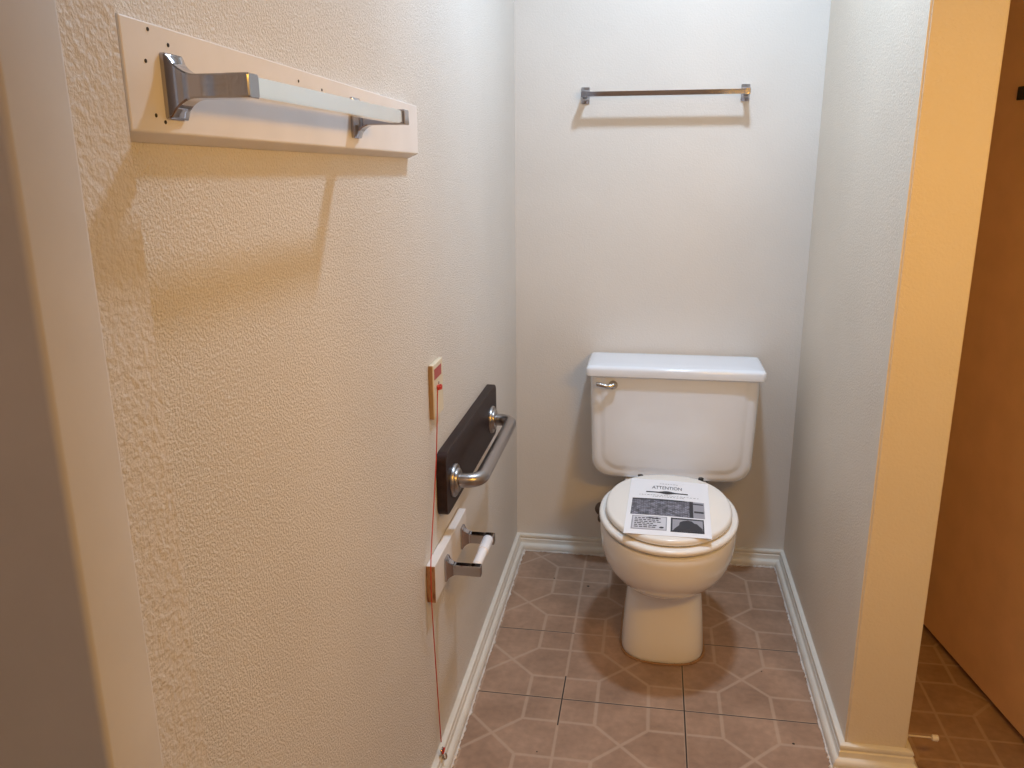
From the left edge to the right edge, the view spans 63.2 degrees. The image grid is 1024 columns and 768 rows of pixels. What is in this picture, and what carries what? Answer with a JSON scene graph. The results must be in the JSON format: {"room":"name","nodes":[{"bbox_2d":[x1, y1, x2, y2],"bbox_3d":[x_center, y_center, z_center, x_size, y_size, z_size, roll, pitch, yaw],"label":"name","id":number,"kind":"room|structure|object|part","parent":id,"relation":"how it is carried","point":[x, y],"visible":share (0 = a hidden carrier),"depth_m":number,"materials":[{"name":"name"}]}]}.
{"room":"bathroom","nodes":[
{"label":"bathroom","id":0,"kind":"room"},
{"bbox_2d":[55,0,516,767],"bbox_3d":[-0.220,-0.317,1.573,0.142,2.550,2.206,2,16,9],"label":"wall","id":1,"kind":"structure","parent":0,"point":[303,303],"depth_m":1.08,"materials":[{"name":"paint"}]},
{"bbox_2d":[115,13,417,157],"bbox_3d":[-0.243,-0.342,1.055,0.020,0.113,0.838,2,16,9],"label":"board","id":2,"kind":"object","parent":1,"relation":"attached to","point":[231,123],"visible":0.77,"depth_m":0.83,"materials":[{"name":"white paint"}]},
{"bbox_2d":[159,52,408,137],"bbox_3d":[-0.218,-0.309,0.926,0.075,0.062,0.484,2,16,9],"label":"towel bar","id":3,"kind":"object","parent":2,"relation":"attached to","point":[183,89],"visible":1,"depth_m":0.72,"materials":[{"name":"silver metal"}]},
{"bbox_2d":[428,357,446,759],"bbox_3d":[-0.155,0.400,1.756,0.023,0.894,0.188,2,16,9],"label":"switch","id":4,"kind":"object","parent":1,"relation":"attached to","point":[435,374],"visible":1,"depth_m":1.69,"materials":[{"name":"painted wood"},{"name":"red plastic"},{"name":"red cord"}]},
{"bbox_3d":[-0.162,0.018,1.670,0.008,0.111,0.002,2,16,9],"label":"plate","id":5,"kind":"part","parent":4,"relation":"part of","materials":[{"name":"brown"}]},
{"bbox_3d":[-0.157,0.407,1.724,0.008,0.785,0.123,1,16,6],"label":"cord","id":6,"kind":"part","parent":4,"relation":"part of","materials":[{"name":"red plastic"}]},
{"bbox_3d":[-0.155,0.008,1.706,0.010,0.113,0.076,2,16,9],"label":"wall plate","id":7,"kind":"part","parent":4,"relation":"part of","materials":[{"name":"beige plastic"}]},
{"bbox_2d":[426,508,465,602],"bbox_3d":[-0.142,0.372,1.842,0.019,0.083,0.292,2,16,9],"label":"board","id":8,"kind":"object","parent":1,"relation":"attached to","point":[450,543],"visible":0.8,"depth_m":1.78,"materials":[{"name":"white paint"}]},
{"bbox_2d":[444,524,494,581],"bbox_3d":[-0.091,0.376,1.855,0.077,0.053,0.181,2,16,9],"label":"toilet paper holder","id":9,"kind":"object","parent":8,"relation":"attached to","point":[485,539],"visible":1,"depth_m":1.81,"materials":[{"name":"silver metal"}]},
{"bbox_2d":[436,384,495,514],"bbox_3d":[-0.101,0.141,2.031,0.022,0.142,0.577,2,16,9],"label":"board","id":10,"kind":"object","parent":1,"relation":"attached to","point":[466,445],"visible":0.86,"depth_m":1.94,"materials":[{"name":"brown paint"}]},
{"bbox_2d":[450,406,515,496],"bbox_3d":[-0.055,0.154,2.022,0.073,0.074,0.509,2,16,9],"label":"grab bar","id":11,"kind":"object","parent":10,"relation":"attached to","point":[458,480],"visible":1,"depth_m":1.91,"materials":[{"name":"silver metal"}]},
{"bbox_2d":[431,532,525,767],"bbox_3d":[-0.129,0.816,1.974,0.036,0.061,2.013,2,16,9],"label":"baseboard","id":12,"kind":"structure","parent":1,"relation":"attached to","point":[455,729],"depth_m":2.20,"materials":[{"name":"white wood"}]},
{"bbox_2d":[514,0,830,549],"bbox_3d":[0.886,-0.587,2.520,2.000,2.550,0.100,2,16,9],"label":"wall","id":13,"kind":"structure","parent":0,"point":[659,224],"depth_m":2.56,"materials":[{"name":"paint"}]},
{"bbox_2d":[595,502,600,521],"bbox_3d":[0.302,0.437,2.803,0.052,0.056,0.094,2,16,9],"label":"shutoff valve","id":14,"kind":"object","parent":13,"relation":"attached to","point":[597,507],"visible":0.26,"depth_m":2.84,"materials":[{"name":"grey metal"}]},
{"bbox_2d":[518,532,781,568],"bbox_3d":[0.460,0.571,2.844,0.900,0.060,0.035,2,16,9],"label":"baseboard","id":15,"kind":"structure","parent":13,"relation":"attached to","point":[549,543],"depth_m":2.88,"materials":[{"name":"white wood"}]},
{"bbox_2d":[581,84,750,103],"bbox_3d":[0.445,-0.849,2.433,0.491,0.047,0.072,2,16,9],"label":"towel bar","id":16,"kind":"object","parent":13,"relation":"attached to","point":[745,91],"visible":1,"depth_m":2.41,"materials":[{"name":"silver metal"}]},
{"bbox_2d":[452,551,1023,767],"bbox_3d":[0.542,1.103,1.105,1.900,0.050,3.596,2,16,9],"label":"floor","id":17,"kind":"structure","parent":0,"point":[558,682],"depth_m":2.13,"materials":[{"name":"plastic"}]},
{"bbox_2d":[586,352,766,665],"bbox_3d":[0.455,0.352,2.383,0.528,0.721,0.775,2,16,9],"label":"toilet","id":18,"kind":"object","parent":17,"relation":"on","point":[669,417],"visible":0.8,"depth_m":2.48,"materials":[{"name":"white ceramic"}]},
{"bbox_3d":[0.286,0.005,2.514,0.064,0.027,0.026,2,16,9],"label":"flush lever","id":19,"kind":"part","parent":18,"relation":"part of","materials":[{"name":"silver metal"}]},
{"bbox_2d":[623,478,711,538],"bbox_3d":[0.414,0.323,2.208,0.223,0.007,0.362,2,16,9],"label":"printed notice","id":20,"kind":"object","parent":18,"relation":"on","point":[654,507],"visible":1,"depth_m":2.18,"materials":[{"name":"white paper"},{"name":"black ink"},{"name":"grey ink"}]},
{"bbox_2d":[631,515,666,530],"bbox_3d":[0.347,0.351,2.108,0.089,0.004,0.077,3,16,11],"label":"picture","id":21,"kind":"object","parent":20,"relation":"on","point":[638,522],"depth_m":2.11,"materials":[{"name":"grey paper"}]},
{"bbox_2d":[630,499,689,517],"bbox_3d":[0.394,0.325,2.194,0.159,0.004,0.103,3,16,11],"label":"picture","id":22,"kind":"object","parent":20,"relation":"on","point":[639,508],"depth_m":2.18,"materials":[{"name":"paper"}]},
{"bbox_2d":[634,484,694,527],"bbox_3d":[0.388,0.320,2.211,0.146,0.005,0.303,10,19,34],"label":"print","id":23,"kind":"object","parent":20,"relation":"on","point":[655,505],"depth_m":2.20,"materials":[{"name":"grey paper"}]},
{"bbox_2d":[670,517,704,533],"bbox_3d":[0.440,0.355,2.089,0.084,0.003,0.081,2,16,9],"label":"picture","id":24,"kind":"object","parent":20,"relation":"on","point":[678,525],"depth_m":2.09,"materials":[{"name":"grey paper"}]},
{"bbox_2d":[693,502,704,518],"bbox_3d":[0.486,0.330,2.174,0.031,0.002,0.101,3,16,11],"label":"picture","id":25,"kind":"object","parent":20,"relation":"on","point":[698,507],"depth_m":2.17,"materials":[{"name":"grey paper"}]},
{"bbox_3d":[0.417,0.351,2.227,0.367,0.016,0.465,2,16,9],"label":"seat","id":26,"kind":"part","parent":18,"relation":"part of","materials":[{"name":"white plastic"}]},
{"bbox_3d":[0.418,0.329,2.228,0.332,0.023,0.438,2,16,9],"label":"seat lid","id":27,"kind":"part","parent":18,"relation":"part of","materials":[{"name":"white plastic"}]},
{"bbox_3d":[0.502,0.121,2.617,0.506,0.336,0.180,2,16,9],"label":"tank","id":28,"kind":"part","parent":18,"relation":"part of","materials":[{"name":"white ceramic"}]},
{"bbox_3d":[0.499,-0.056,2.563,0.528,0.032,0.203,2,16,9],"label":"tank lid","id":29,"kind":"part","parent":18,"relation":"part of","materials":[{"name":"white ceramic"}]},
{"bbox_2d":[783,0,1010,747],"bbox_3d":[0.883,-0.469,1.999,0.131,2.500,0.954,2,16,9],"label":"wall partition","id":30,"kind":"structure","parent":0,"point":[910,92],"depth_m":1.76,"materials":[{"name":"paint"}]},
{"bbox_2d":[774,550,844,767],"bbox_3d":[0.809,0.712,2.326,0.035,0.061,0.980,2,16,9],"label":"baseboard","id":31,"kind":"structure","parent":30,"relation":"attached to","point":[828,724],"depth_m":2.19,"materials":[{"name":"white wood"}]},
{"bbox_2d":[833,742,916,767],"bbox_3d":[0.811,0.841,1.856,0.184,0.060,0.034,2,16,9],"label":"baseboard","id":32,"kind":"structure","parent":30,"relation":"attached to","point":[851,755],"depth_m":1.86,"materials":[{"name":"white wood"}]},
{"bbox_2d":[906,739,917,767],"bbox_3d":[0.972,0.718,2.299,0.035,0.061,0.980,2,16,9],"label":"baseboard","id":33,"kind":"structure","parent":30,"relation":"attached to","point":[908,746],"depth_m":1.85,"materials":[{"name":"white wood"}]},
{"bbox_2d":[907,734,938,741],"bbox_3d":[0.916,0.788,1.862,0.070,0.018,0.018,2,16,9],"label":"door stop","id":34,"kind":"object","parent":30,"relation":"attached to","point":[934,737],"visible":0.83,"depth_m":1.86,"materials":[{"name":"beige"}]},
{"bbox_3d":[0.914,0.788,1.862,0.058,0.004,0.004,2,16,9],"label":"rod","id":35,"kind":"part","parent":34,"relation":"part of","materials":[{"name":"beige"}]},
{"bbox_2d":[923,0,1023,736],"bbox_3d":[1.194,-0.244,2.022,0.045,2.012,0.810,0,15,0],"label":"door","id":36,"kind":"structure","parent":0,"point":[974,608],"depth_m":2.04,"materials":[{"name":"brown stained wood"}]},
{"bbox_3d":[1.175,-0.665,1.900,0.006,0.030,0.070,0,15,0],"label":"hook plate","id":37,"kind":"part","parent":36,"relation":"part of","materials":[{"name":"black metal"}]},
{"bbox_3d":[0.464,0.009,0.375,1.900,2.550,0.044,2,16,9],"label":"wall","id":38,"kind":"structure","parent":0,"visible":0},
{"bbox_2d":[0,0,163,767],"bbox_3d":[-0.306,0.140,0.543,0.105,2.120,0.055,2,16,9],"label":"trim","id":39,"kind":"structure","parent":38,"relation":"attached to","point":[76,691],"depth_m":0.50,"materials":[{"name":"beige paint"}]}
]}

